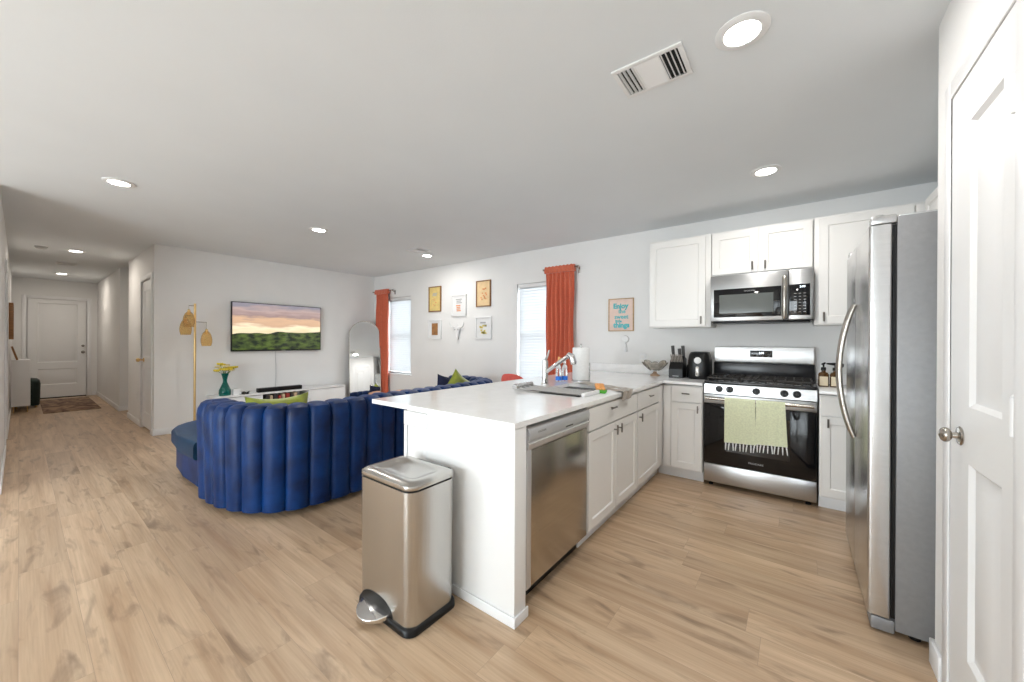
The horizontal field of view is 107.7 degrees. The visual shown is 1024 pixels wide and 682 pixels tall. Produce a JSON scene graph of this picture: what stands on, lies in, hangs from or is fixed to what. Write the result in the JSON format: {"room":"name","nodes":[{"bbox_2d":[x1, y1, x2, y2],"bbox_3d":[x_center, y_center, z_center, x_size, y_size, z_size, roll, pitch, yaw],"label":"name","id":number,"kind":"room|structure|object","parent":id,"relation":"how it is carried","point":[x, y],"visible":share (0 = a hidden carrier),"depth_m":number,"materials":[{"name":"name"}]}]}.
{"room":"open-plan kitchen","nodes":[
{"label":"open-plan kitchen","id":0,"kind":"room"},
{"bbox_2d":[0,191,10,471],"bbox_3d":[-7.247,-0.028,5.296,7.550,2.550,0.120,0,0,37],"label":"wall","id":1,"kind":"structure","parent":0,"point":[4,254],"depth_m":3.81,"materials":[{"name":"paint"}]},
{"bbox_2d":[0,401,10,494],"bbox_3d":[-7.213,1.205,5.351,7.550,0.085,0.014,0,0,37],"label":"baseboard","id":2,"kind":"structure","parent":1,"relation":"attached to","point":[4,451],"depth_m":3.70,"materials":[{"name":"paint"}]},
{"bbox_2d":[4,259,7,444],"bbox_3d":[-6.092,0.163,4.504,0.974,2.182,0.014,0,0,37],"label":"trim","id":3,"kind":"structure","parent":1,"relation":"attached to","point":[6,263],"depth_m":4.21,"materials":[{"name":"paint"}]},
{"bbox_2d":[9,303,13,338],"bbox_3d":[-8.012,-0.312,5.981,0.600,0.570,0.044,0,0,37],"label":"framed picture","id":4,"kind":"object","parent":1,"relation":"attached to","point":[11,305],"visible":0.82,"depth_m":5.80,"materials":[{"name":"brown wood"}]},
{"bbox_2d":[11,276,96,394],"bbox_3d":[-9.910,-0.044,8.132,0.120,2.550,1.420,0,0,37],"label":"wall","id":5,"kind":"structure","parent":0,"point":[19,285],"depth_m":8.05,"materials":[{"name":"paint"}]},
{"bbox_2d":[21,294,90,395],"bbox_3d":[-9.847,0.135,8.105,0.014,2.192,0.959,0,0,37],"label":"trim","id":6,"kind":"structure","parent":5,"relation":"attached to","point":[24,297],"depth_m":8.25,"materials":[{"name":"paint"}]},
{"bbox_2d":[26,298,86,398],"bbox_3d":[-9.872,0.166,8.124,0.189,2.130,0.835,0,0,37],"label":"door","id":7,"kind":"structure","parent":5,"relation":"in","point":[56,331],"depth_m":8.12,"materials":[{"name":"paint"}]},
{"bbox_2d":[97,246,151,426],"bbox_3d":[-7.139,-0.029,6.846,5.850,2.550,0.120,0,0,37],"label":"wall","id":8,"kind":"structure","parent":0,"point":[112,291],"depth_m":6.71,"materials":[{"name":"paint"}]},
{"bbox_2d":[96,391,127,410],"bbox_3d":[-7.668,1.199,8.364,3.184,0.085,1.934,0,0,37],"label":"baseboard","id":9,"kind":"structure","parent":8,"relation":"attached to","point":[119,408],"depth_m":7.06,"materials":[{"name":"paint"}]},
{"bbox_2d":[127,412,153,435],"bbox_3d":[-5.519,1.213,5.529,1.934,0.085,0.014,0,0,37],"label":"baseboard","id":10,"kind":"structure","parent":8,"relation":"attached to","point":[135,420],"depth_m":5.71,"materials":[{"name":"paint"}]},
{"bbox_2d":[136,280,149,429],"bbox_3d":[-5.123,0.198,5.269,0.670,2.120,0.194,0,0,37],"label":"door","id":11,"kind":"structure","parent":8,"relation":"in","point":[146,285],"depth_m":5.31,"materials":[{"name":"paint"}]},
{"bbox_2d":[139,272,152,434],"bbox_3d":[-5.141,0.167,5.245,0.794,2.182,0.014,0,0,37],"label":"trim","id":12,"kind":"structure","parent":8,"relation":"attached to","point":[150,275],"depth_m":5.03,"materials":[{"name":"paint"}]},
{"bbox_2d":[152,244,373,429],"bbox_3d":[-3.815,-0.011,6.289,0.120,2.550,3.250,0,0,37],"label":"wall","id":13,"kind":"structure","parent":0,"point":[182,277],"depth_m":5.60,"materials":[{"name":"paint"}]},
{"bbox_2d":[154,427,174,435],"bbox_3d":[-3.768,1.221,6.250,0.014,0.085,3.250,0,0,37],"label":"baseboard","id":14,"kind":"structure","parent":13,"relation":"attached to","point":[163,431],"depth_m":5.03,"materials":[{"name":"paint"}]},
{"bbox_2d":[231,301,320,351],"bbox_3d":[-3.818,-0.218,6.128,0.066,0.753,1.320,0,0,37],"label":"television","id":15,"kind":"object","parent":13,"relation":"attached to","point":[254,326],"visible":1,"depth_m":6.03,"materials":[{"name":"black plastic"}]},
{"bbox_2d":[408,410,525,617],"bbox_3d":[0.595,0.843,3.108,0.800,0.893,2.985,0,0,37],"label":"wall","id":16,"kind":"structure","parent":0,"point":[487,462],"depth_m":1.78,"materials":[{"name":"paint"}]},
{"bbox_2d":[404,410,426,460],"bbox_3d":[-0.548,0.813,2.119,0.203,0.820,0.012,0,0,37],"label":"trim","id":17,"kind":"structure","parent":16,"relation":"attached to","point":[411,418],"depth_m":2.11,"materials":[{"name":"paint"}]},
{"bbox_2d":[452,583,527,629],"bbox_3d":[0.583,1.258,3.097,0.822,0.062,2.975,0,0,37],"label":"baseboard","id":18,"kind":"structure","parent":16,"relation":"attached to","point":[503,617],"depth_m":1.75,"materials":[{"name":"paint"}]},
{"bbox_2d":[372,363,713,428],"bbox_3d":[0.605,0.333,3.094,1.448,0.126,2.993,0,0,37],"label":"countertop","id":19,"kind":"structure","parent":16,"relation":"on","point":[497,403],"depth_m":2.41,"materials":[{"name":"white stone"}]},
{"bbox_2d":[512,381,599,396],"bbox_3d":[0.308,0.345,2.715,0.597,0.046,0.240,0,0,37],"label":"dish rack","id":20,"kind":"object","parent":19,"relation":"on","point":[529,386],"visible":1,"depth_m":2.69,"materials":[{"name":"silver metal"}]},
{"bbox_2d":[541,350,576,384],"bbox_3d":[0.383,0.222,3.075,0.324,0.293,0.071,0,0,37],"label":"faucet","id":21,"kind":"object","parent":19,"relation":"on","point":[545,370],"visible":1,"depth_m":3.12,"materials":[{"name":"silver metal"}]},
{"bbox_2d":[556,357,561,380],"bbox_3d":[0.427,0.255,3.426,0.055,0.225,0.058,0,0,4],"label":"soap bottle","id":22,"kind":"object","parent":19,"relation":"on","point":[558,368],"visible":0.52,"depth_m":3.41,"materials":[{"name":"clear plastic"}]},
{"bbox_2d":[562,361,567,380],"bbox_3d":[0.487,0.256,3.456,0.055,0.225,0.058,0,0,4],"label":"soap bottle","id":23,"kind":"object","parent":19,"relation":"on","point":[564,366],"visible":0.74,"depth_m":3.44,"materials":[{"name":"clear plastic"}]},
{"bbox_2d":[537,386,595,408],"bbox_3d":[0.469,0.482,2.856,0.440,0.174,0.680,0,0,37],"label":"sink","id":24,"kind":"object","parent":19,"relation":"in","point":[571,387],"visible":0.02,"depth_m":3.17,"materials":[{"name":"silver metal"}]},
{"bbox_2d":[572,344,589,381],"bbox_3d":[0.641,0.197,3.467,0.173,0.346,0.170,0,0,37],"label":"paper towel holder","id":25,"kind":"object","parent":19,"relation":"on","point":[580,344],"visible":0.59,"depth_m":3.42,"materials":[{"name":"silver metal"}]},
{"bbox_2d":[572,347,589,379],"bbox_3d":[0.640,0.209,3.468,0.156,0.296,0.156,0,0,37],"label":"paper towel roll","id":26,"kind":"object","parent":25,"relation":"on","point":[580,371],"visible":0.96,"depth_m":3.40,"materials":[{"name":"white paper"}]},
{"bbox_2d":[576,381,632,400],"bbox_3d":[0.735,0.391,3.027,0.198,0.066,0.739,0,0,-21],"label":"dish towel","id":27,"kind":"object","parent":19,"relation":"on","point":[627,392],"visible":0.87,"depth_m":2.83,"materials":[{"name":"beige fabric"}]},
{"bbox_2d":[642,360,667,375],"bbox_3d":[1.532,0.289,4.008,0.267,0.167,0.217,0,0,37],"label":"dish","id":28,"kind":"object","parent":19,"relation":"on","point":[648,364],"visible":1,"depth_m":3.96,"materials":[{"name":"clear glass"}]},
{"bbox_2d":[669,356,686,377],"bbox_3d":[1.710,0.264,3.853,0.130,0.220,0.192,0,0,37],"label":"knife block","id":29,"kind":"object","parent":19,"relation":"on","point":[676,369],"visible":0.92,"depth_m":3.79,"materials":[{"name":"black plastic"}]},
{"bbox_2d":[688,351,711,379],"bbox_3d":[1.874,0.241,3.730,0.200,0.268,0.271,0,0,37],"label":"air fryer","id":30,"kind":"object","parent":19,"relation":"on","point":[699,363],"visible":0.97,"depth_m":3.64,"materials":[{"name":"black plastic"}]},
{"bbox_3d":[0.639,0.364,2.690,0.110,0.011,0.136,0,0,37],"label":"pad","id":31,"kind":"object","parent":19,"relation":"on","visible":0},
{"bbox_2d":[595,383,605,389],"bbox_3d":[0.661,0.346,2.811,0.070,0.041,0.149,0,0,9],"label":"sponge","id":32,"kind":"object","parent":31,"relation":"on","point":[599,386],"visible":0.83,"depth_m":2.79,"materials":[{"name":"orange"}]},
{"bbox_2d":[0,395,937,681],"bbox_3d":[-4.386,1.313,3.825,14.800,0.100,8.800,0,0,37],"label":"floor","id":33,"kind":"structure","parent":0,"point":[114,567],"depth_m":1.92,"materials":[{"name":"brown wood"}]},
{"bbox_2d":[11,359,30,412],"bbox_3d":[-8.677,0.784,6.603,0.500,0.911,0.205,0,0,37],"label":"cabinet","id":34,"kind":"object","parent":33,"relation":"on","point":[20,368],"visible":1,"depth_m":6.45,"materials":[{"name":"white wood"}]},
{"bbox_2d":[11,346,17,359],"bbox_3d":[-8.596,0.210,6.458,0.240,0.237,0.079,0,0,37],"label":"frame","id":35,"kind":"object","parent":34,"relation":"on","point":[12,347],"visible":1,"depth_m":6.39,"materials":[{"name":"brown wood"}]},
{"bbox_2d":[15,378,40,408],"bbox_3d":[-9.049,0.966,6.958,0.400,0.540,0.335,0,0,37],"label":"ottoman","id":36,"kind":"object","parent":33,"relation":"on","point":[35,385],"visible":0.49,"depth_m":6.92,"materials":[{"name":"green fabric"}]},
{"bbox_2d":[40,397,100,413],"bbox_3d":[-8.636,1.232,7.281,2.150,0.011,0.670,0,0,37],"label":"rug","id":37,"kind":"object","parent":33,"relation":"on","point":[80,403],"visible":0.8,"depth_m":7.12,"materials":[{"name":"brown fabric"}]},
{"bbox_2d":[179,303,211,420],"bbox_3d":[-4.265,0.378,5.040,0.303,1.770,0.280,0,0,-15],"label":"floor lamp","id":38,"kind":"object","parent":33,"relation":"on","point":[189,320],"visible":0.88,"depth_m":5.03,"materials":[{"name":"gold metal"}]},
{"bbox_2d":[206,384,345,401],"bbox_3d":[-3.683,1.024,6.023,0.390,0.482,1.890,0,0,37],"label":"media console","id":39,"kind":"object","parent":33,"relation":"on","point":[324,392],"visible":0.3,"depth_m":6.25,"materials":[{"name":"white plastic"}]},
{"bbox_2d":[218,373,230,395],"bbox_3d":[-4.119,0.623,5.363,0.146,0.314,0.146,0,0,37],"label":"flower vase","id":40,"kind":"object","parent":39,"relation":"on","point":[225,390],"visible":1,"depth_m":5.33,"materials":[{"name":"teal glass"}]},
{"bbox_2d":[213,363,237,373],"bbox_3d":[-4.109,0.477,5.362,0.241,0.333,0.299,0,0,37],"label":"flower bouquet","id":41,"kind":"object","parent":40,"relation":"in","point":[227,367],"visible":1,"depth_m":5.33,"materials":[{"name":"yellow plant"}]},
{"bbox_2d":[232,388,240,394],"bbox_3d":[-4.001,0.735,5.421,0.080,0.092,0.085,0,0,37],"label":"storage box","id":42,"kind":"object","parent":39,"relation":"on","point":[235,391],"visible":1,"depth_m":5.39,"materials":[{"name":"white plastic"}]},
{"bbox_2d":[256,385,301,392],"bbox_3d":[-3.671,0.751,5.914,0.090,0.062,0.630,0,0,37],"label":"soundbar","id":43,"kind":"object","parent":39,"relation":"on","point":[289,387],"visible":1,"depth_m":5.86,"materials":[{"name":"black plastic"}]},
{"bbox_2d":[171,392,394,513],"bbox_3d":[-2.324,0.871,3.586,2.372,0.807,1.241,0,0,37],"label":"sofa","id":44,"kind":"object","parent":33,"relation":"on","point":[252,457],"visible":0.94,"depth_m":2.79,"materials":[{"name":"blue fabric"}]},
{"bbox_2d":[171,420,196,459],"bbox_3d":[-2.424,0.925,3.646,2.140,0.153,1.155,0,0,37],"label":"seat cushion","id":45,"kind":"object","parent":44,"relation":"on","point":[184,436],"depth_m":3.35,"materials":[{"name":"teal fabric"}]},
{"bbox_2d":[245,392,307,404],"bbox_3d":[-1.853,0.637,2.973,0.440,0.417,0.164,0,0,-41],"label":"throw pillow","id":46,"kind":"object","parent":44,"relation":"on","point":[303,398],"visible":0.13,"depth_m":3.00,"materials":[{"name":"green fabric"}]},
{"bbox_2d":[349,321,380,396],"bbox_3d":[-2.793,0.441,7.103,0.560,1.650,0.246,0,0,-29],"label":"floor mirror","id":47,"kind":"object","parent":33,"relation":"on","point":[364,336],"visible":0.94,"depth_m":7.10,"materials":[{"name":"silver glass"}]},
{"bbox_2d":[356,456,454,638],"bbox_3d":[-0.536,0.953,1.808,0.424,0.664,0.382,0,0,37],"label":"trash can","id":48,"kind":"object","parent":33,"relation":"on","point":[407,501],"visible":1,"depth_m":1.70,"materials":[{"name":"silver metal"}]},
{"bbox_2d":[387,375,492,457],"bbox_3d":[-0.931,0.884,4.484,1.006,0.792,1.788,0,0,37],"label":"sofa","id":49,"kind":"object","parent":33,"relation":"on","point":[399,413],"visible":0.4,"depth_m":3.59,"materials":[{"name":"blue fabric"}]},
{"bbox_2d":[437,374,464,384],"bbox_3d":[-0.813,0.648,4.857,0.453,0.462,0.140,0,0,-36],"label":"throw pillow","id":50,"kind":"object","parent":49,"relation":"on","point":[442,380],"visible":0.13,"depth_m":4.76,"materials":[{"name":"blue fabric"}]},
{"bbox_2d":[448,369,469,383],"bbox_3d":[-0.670,0.601,4.698,0.515,0.515,0.140,0,0,-36],"label":"throw pillow","id":51,"kind":"object","parent":49,"relation":"on","point":[456,377],"visible":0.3,"depth_m":4.64,"materials":[{"name":"fabric"}]},
{"bbox_2d":[501,374,522,381],"bbox_3d":[0.102,0.839,4.608,0.483,0.897,0.480,0,0,37],"label":"dining chair","id":52,"kind":"object","parent":33,"relation":"on","point":[505,377],"visible":0.11,"depth_m":4.41,"materials":[{"name":"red fabric"}]},
{"bbox_2d":[526,409,589,594],"bbox_3d":[0.042,0.850,2.189,0.589,0.876,0.647,0,0,37],"label":"dishwasher","id":53,"kind":"object","parent":33,"relation":"on","point":[556,447],"visible":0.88,"depth_m":1.97,"materials":[{"name":"silver metal"}]},
{"bbox_2d":[576,392,636,547],"bbox_3d":[0.511,0.848,2.806,0.622,0.882,0.883,0,0,37],"label":"base cabinet","id":54,"kind":"object","parent":33,"relation":"on","point":[612,428],"visible":0.48,"depth_m":2.58,"materials":[{"name":"paint"}]},
{"bbox_2d":[628,384,662,499],"bbox_3d":[1.024,0.850,3.482,0.622,0.882,0.810,0,0,37],"label":"base cabinet","id":55,"kind":"object","parent":33,"relation":"on","point":[649,400],"visible":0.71,"depth_m":3.25,"materials":[{"name":"paint"}]},
{"bbox_2d":[658,383,703,481],"bbox_3d":[1.724,0.854,3.717,0.403,0.882,0.645,0,0,37],"label":"base cabinet","id":56,"kind":"object","parent":33,"relation":"on","point":[682,405],"visible":0.86,"depth_m":3.47,"materials":[{"name":"paint"}]},
{"bbox_2d":[704,346,816,504],"bbox_3d":[2.198,0.675,3.331,0.792,1.244,0.652,0,0,37],"label":"gas range","id":57,"kind":"object","parent":33,"relation":"on","point":[778,374],"visible":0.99,"depth_m":3.19,"materials":[{"name":"silver metal"}]},
{"bbox_2d":[724,397,755,452],"bbox_3d":[1.920,0.707,3.144,0.231,0.445,0.055,0,0,37],"label":"dish towel","id":58,"kind":"object","parent":57,"relation":"hanging from","point":[739,414],"visible":1,"depth_m":3.13,"materials":[{"name":"green fabric"}]},
{"bbox_2d":[704,378,816,389],"bbox_3d":[2.209,0.369,3.344,0.792,0.027,0.520,0,0,37],"label":"cooktop","id":59,"kind":"object","parent":57,"relation":"in","point":[715,382],"depth_m":3.17,"materials":[{"name":"black metal"}]},
{"bbox_2d":[756,400,787,455],"bbox_3d":[2.094,0.698,3.013,0.213,0.425,0.055,0,0,37],"label":"dish towel","id":60,"kind":"object","parent":57,"relation":"hanging from","point":[771,430],"visible":1,"depth_m":3.00,"materials":[{"name":"green fabric"}]},
{"bbox_2d":[817,389,845,511],"bbox_3d":[2.913,0.861,2.815,0.948,0.882,0.645,0,0,37],"label":"base cabinet","id":61,"kind":"object","parent":33,"relation":"on","point":[831,428],"visible":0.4,"depth_m":2.83,"materials":[{"name":"paint"}]},
{"bbox_2d":[816,372,846,395],"bbox_3d":[2.917,0.344,2.818,0.950,0.126,0.638,0,0,37],"label":"countertop","id":62,"kind":"structure","parent":61,"relation":"on","point":[829,390],"depth_m":2.99,"materials":[{"name":"white stone"}]},
{"bbox_2d":[818,362,828,386],"bbox_3d":[2.602,0.278,3.121,0.068,0.203,0.062,0,0,37],"label":"pump bottle","id":63,"kind":"object","parent":62,"relation":"on","point":[823,376],"visible":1,"depth_m":3.10,"materials":[{"name":"brown glass"}]},
{"bbox_2d":[826,363,843,386],"bbox_3d":[2.659,0.279,3.077,0.111,0.200,0.062,0,0,37],"label":"pump bottle","id":64,"kind":"object","parent":62,"relation":"on","point":[832,375],"visible":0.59,"depth_m":3.07,"materials":[{"name":"brown glass"}]},
{"bbox_2d":[835,209,937,641],"bbox_3d":[2.168,0.368,1.825,0.888,1.862,0.910,0,0,37],"label":"refrigerator","id":65,"kind":"object","parent":33,"relation":"on","point":[889,326],"visible":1,"depth_m":1.64,"materials":[{"name":"silver metal"}]},
{"bbox_2d":[0,0,950,282],"bbox_3d":[-4.373,-1.346,3.822,14.800,0.120,8.800,0,0,37],"label":"ceiling","id":66,"kind":"structure","parent":0,"point":[458,131],"depth_m":2.15,"materials":[{"name":"paint"}]},
{"bbox_2d":[34,245,47,248],"bbox_3d":[-6.466,-1.282,5.134,0.120,0.032,0.120,0,0,37],"label":"smoke detector","id":67,"kind":"object","parent":66,"relation":"attached to","point":[35,246],"visible":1,"depth_m":5.11,"materials":[{"name":"white plastic"}]},
{"bbox_2d":[55,261,77,265],"bbox_3d":[-7.508,-1.299,6.300,0.310,0.010,0.240,0,0,37],"label":"ceiling vent","id":68,"kind":"object","parent":66,"relation":"in","point":[56,262],"visible":1,"depth_m":6.26,"materials":[{"name":"white plastic"}]},
{"bbox_2d":[65,249,85,252],"bbox_3d":[-6.274,-1.292,5.377,0.196,0.010,0.196,0,0,37],"label":"recessed light","id":69,"kind":"object","parent":66,"relation":"in","point":[70,250],"visible":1,"depth_m":5.37,"materials":[{"name":"white plastic"}]},
{"bbox_2d":[101,177,135,187],"bbox_3d":[-3.168,-1.274,3.012,0.196,0.010,0.196,0,0,37],"label":"recessed light","id":70,"kind":"object","parent":66,"relation":"in","point":[113,181],"visible":1,"depth_m":3.00,"materials":[{"name":"white plastic"}]},
{"bbox_2d":[107,180,129,185],"bbox_3d":[-3.167,-1.275,3.012,0.131,0.004,0.131,0,0,37],"label":"diffuser","id":71,"kind":"object","parent":70,"relation":"attached to","point":[113,182],"depth_m":3.00,"materials":[{"name":"white plastic"}]},
{"bbox_2d":[309,227,327,232],"bbox_3d":[-2.211,-1.270,4.281,0.196,0.010,0.196,0,0,37],"label":"recessed light","id":72,"kind":"object","parent":66,"relation":"in","point":[315,229],"visible":1,"depth_m":4.25,"materials":[{"name":"white plastic"}]},
{"bbox_2d":[406,248,429,253],"bbox_3d":[-1.318,-1.267,5.252,0.260,0.010,0.230,0,0,37],"label":"ceiling vent","id":73,"kind":"object","parent":66,"relation":"in","point":[414,250],"visible":1,"depth_m":5.23,"materials":[{"name":"white plastic"}]},
{"bbox_2d":[420,254,433,256],"bbox_3d":[-1.263,-1.267,5.551,0.196,0.010,0.196,0,0,37],"label":"recessed light","id":74,"kind":"object","parent":66,"relation":"in","point":[422,255],"visible":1,"depth_m":5.53,"materials":[{"name":"white plastic"}]},
{"bbox_2d":[611,41,692,98],"bbox_3d":[0.655,-1.253,1.748,0.309,0.010,0.228,0,0,37],"label":"ceiling vent","id":75,"kind":"object","parent":66,"relation":"in","point":[669,64],"visible":1,"depth_m":1.74,"materials":[{"name":"white plastic"}]},
{"bbox_2d":[715,10,770,50],"bbox_3d":[0.934,-1.252,1.518,0.196,0.010,0.196,0,0,37],"label":"recessed light","id":76,"kind":"object","parent":66,"relation":"in","point":[743,30],"visible":1,"depth_m":1.50,"materials":[{"name":"white plastic"}]},
{"bbox_2d":[724,20,760,44],"bbox_3d":[0.934,-1.253,1.518,0.131,0.004,0.131,0,0,37],"label":"diffuser","id":77,"kind":"object","parent":76,"relation":"attached to","point":[741,32],"depth_m":1.51,"materials":[{"name":"white plastic"}]},
{"bbox_2d":[750,164,781,176],"bbox_3d":[1.869,-1.248,2.750,0.196,0.010,0.196,0,0,37],"label":"recessed light","id":78,"kind":"object","parent":66,"relation":"in","point":[767,170],"visible":1,"depth_m":2.73,"materials":[{"name":"white plastic"}]},
{"bbox_2d":[756,168,775,174],"bbox_3d":[1.869,-1.250,2.750,0.131,0.004,0.131,0,0,37],"label":"diffuser","id":79,"kind":"object","parent":78,"relation":"attached to","point":[759,171],"depth_m":2.75,"materials":[{"name":"white plastic"}]},
{"bbox_2d":[374,181,937,390],"bbox_3d":[0.422,0.011,5.215,8.130,2.550,0.160,0,0,37],"label":"wall","id":80,"kind":"structure","parent":0,"point":[616,267],"depth_m":4.67,"materials":[{"name":"paint"}]},
{"bbox_2d":[388,371,411,375],"bbox_3d":[-2.105,-0.098,7.094,0.770,1.462,0.160,0,0,37],"label":"window","id":81,"kind":"structure","parent":80,"relation":"in","point":[400,371],"depth_m":7.03,"materials":[{"name":"white plastic"}]},
{"bbox_2d":[389,296,410,373],"bbox_3d":[-2.110,-0.111,7.088,0.690,1.428,0.055,0,0,37],"label":"window blind","id":82,"kind":"object","parent":80,"relation":"attached to","point":[400,308],"visible":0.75,"depth_m":7.09,"materials":[{"name":"white plastic"}]},
{"bbox_2d":[428,286,441,311],"bbox_3d":[-1.327,-0.720,6.428,0.310,0.435,0.022,0,0,37],"label":"framed print","id":83,"kind":"object","parent":80,"relation":"attached to","point":[434,293],"visible":1,"depth_m":6.43,"materials":[{"name":"yellow paper"}]},
{"bbox_2d":[428,320,441,338],"bbox_3d":[-1.329,-0.200,6.428,0.330,0.328,0.022,0,0,37],"label":"framed print","id":84,"kind":"object","parent":80,"relation":"attached to","point":[434,326],"visible":1,"depth_m":6.42,"materials":[{"name":"white paper"}]},
{"bbox_2d":[450,322,463,339],"bbox_3d":[-0.895,-0.167,6.074,0.316,0.290,0.040,0,0,37],"label":"ornament","id":85,"kind":"object","parent":80,"relation":"attached to","point":[456,328],"visible":1,"depth_m":6.06,"materials":[{"name":"white ceramic"}]},
{"bbox_2d":[451,294,466,316],"bbox_3d":[-0.867,-0.579,6.079,0.335,0.355,0.022,0,0,37],"label":"framed print","id":86,"kind":"object","parent":80,"relation":"attached to","point":[458,302],"visible":1,"depth_m":6.07,"materials":[{"name":"white paper"}]},
{"bbox_2d":[476,279,490,306],"bbox_3d":[-0.440,-0.731,5.756,0.295,0.405,0.022,0,0,37],"label":"framed print","id":87,"kind":"object","parent":80,"relation":"attached to","point":[483,287],"visible":1,"depth_m":5.76,"materials":[{"name":"beige paper"}]},
{"bbox_2d":[475,316,491,338],"bbox_3d":[-0.443,-0.203,5.756,0.325,0.342,0.022,0,0,37],"label":"framed print","id":88,"kind":"object","parent":80,"relation":"attached to","point":[483,325],"visible":1,"depth_m":5.75,"materials":[{"name":"white paper"}]},
{"bbox_2d":[518,282,545,378],"bbox_3d":[0.376,-0.096,5.203,0.690,1.428,0.055,0,0,37],"label":"window blind","id":89,"kind":"object","parent":80,"relation":"attached to","point":[532,318],"visible":0.52,"depth_m":5.27,"materials":[{"name":"white plastic"}]},
{"bbox_2d":[608,298,633,330],"bbox_3d":[1.294,-0.311,4.439,0.306,0.389,0.022,0,0,37],"label":"framed poster","id":90,"kind":"object","parent":80,"relation":"attached to","point":[621,310],"visible":1,"depth_m":4.44,"materials":[{"name":"beige paper"}]},
{"bbox_2d":[622,335,628,351],"bbox_3d":[1.332,0.030,4.404,0.086,0.193,0.029,0,0,37],"label":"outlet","id":91,"kind":"object","parent":80,"relation":"attached to","point":[625,339],"visible":1,"depth_m":4.39,"materials":[{"name":"white plastic"}]},
{"bbox_2d":[639,354,645,363],"bbox_3d":[1.497,0.203,4.292,0.070,0.115,0.008,0,0,37],"label":"wall outlet","id":92,"kind":"object","parent":80,"relation":"attached to","point":[642,357],"visible":0.93,"depth_m":4.29,"materials":[{"name":"white plastic"}]},
{"bbox_2d":[591,363,713,374],"bbox_3d":[1.535,0.323,4.254,1.368,0.100,0.020,0,0,37],"label":"backsplash","id":93,"kind":"structure","parent":80,"relation":"attached to","point":[609,367],"depth_m":4.39,"materials":[{"name":"white stone"}]},
{"bbox_2d":[650,234,715,328],"bbox_3d":[1.765,-0.589,3.884,0.583,0.903,0.336,0,0,37],"label":"upper cabinet","id":94,"kind":"object","parent":80,"relation":"attached to","point":[681,268],"visible":0.91,"depth_m":3.77,"materials":[{"name":"paint"}]},
{"bbox_2d":[712,218,813,276],"bbox_3d":[2.307,-0.826,3.473,0.766,0.423,0.336,0,0,37],"label":"upper cabinet","id":95,"kind":"object","parent":80,"relation":"attached to","point":[784,246],"visible":0.85,"depth_m":3.34,"materials":[{"name":"paint"}]},
{"bbox_2d":[710,268,813,324],"bbox_3d":[2.277,-0.383,3.433,0.761,0.442,0.436,0,0,37],"label":"microwave","id":96,"kind":"object","parent":95,"relation":"attached to","point":[775,297],"visible":1,"depth_m":3.28,"materials":[{"name":"silver metal"}]},
{"bbox_2d":[816,372,846,384],"bbox_3d":[3.104,0.332,3.064,0.950,0.100,0.020,0,0,37],"label":"backsplash","id":97,"kind":"structure","parent":80,"relation":"attached to","point":[844,374],"depth_m":3.23,"materials":[{"name":"white stone"}]},
{"bbox_2d":[813,201,924,325],"bbox_3d":[3.003,-0.582,2.945,0.976,0.903,0.336,0,0,37],"label":"upper cabinet","id":98,"kind":"object","parent":80,"relation":"attached to","point":[837,236],"visible":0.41,"depth_m":3.05,"materials":[{"name":"paint"}]},
{"bbox_3d":[-2.489,-0.935,7.269,0.668,0.089,0.088,0,0,37],"label":"curtain rod","id":99,"kind":"object","parent":80,"relation":"attached to","visible":0},
{"bbox_2d":[374,289,389,392],"bbox_3d":[-2.531,0.123,7.255,0.412,2.251,0.072,0,0,37],"label":"curtain","id":100,"kind":"object","parent":99,"relation":"hanging from","point":[382,301],"visible":0.75,"depth_m":7.19,"materials":[{"name":"orange fabric"}]},
{"bbox_3d":[0.648,-0.917,4.889,0.543,0.089,0.088,0,0,37],"label":"curtain rod","id":101,"kind":"object","parent":80,"relation":"attached to","visible":0},
{"bbox_2d":[544,264,575,374],"bbox_3d":[0.614,0.142,4.869,0.437,2.251,0.072,0,0,37],"label":"curtain","id":102,"kind":"object","parent":101,"relation":"hanging from","point":[559,279],"visible":0.59,"depth_m":4.86,"materials":[{"name":"orange fabric"}]},
{"bbox_2d":[935,0,1015,653],"bbox_3d":[-0.020,0.016,-0.854,0.100,2.550,5.815,0,0,37],"label":"wall","id":103,"kind":"structure","parent":0,"point":[963,21],"depth_m":1.44,"materials":[{"name":"paint"}]},
{"bbox_2d":[929,637,940,681],"bbox_3d":[1.171,1.245,0.696,0.164,0.100,1.929,0,0,37],"label":"baseboard","id":104,"kind":"structure","parent":103,"relation":"attached to","point":[934,653],"depth_m":1.45,"materials":[{"name":"paint"}]},
{"bbox_2d":[938,3,1015,681],"bbox_3d":[1.453,0.211,1.135,0.153,2.170,0.505,0,0,37],"label":"door","id":105,"kind":"structure","parent":103,"relation":"in","point":[980,435],"depth_m":1.12,"materials":[{"name":"paint"}]},
{"bbox_2d":[941,0,1023,681],"bbox_3d":[1.432,0.180,1.151,0.008,2.232,0.629,0,0,37],"label":"trim","id":106,"kind":"structure","parent":103,"relation":"attached to","point":[1002,9],"depth_m":0.94,"materials":[{"name":"paint"}]},
{"bbox_3d":[2.902,0.027,1.906,0.120,2.550,2.115,0,0,37],"label":"wall","id":107,"kind":"structure","parent":0,"visible":0},
{"bbox_2d":[925,187,937,210],"bbox_3d":[2.662,-0.846,1.974,0.348,0.375,1.640,0,0,37],"label":"upper cabinet","id":108,"kind":"object","parent":107,"relation":"attached to","point":[931,203],"visible":0.14,"depth_m":2.59,"materials":[{"name":"paint"}]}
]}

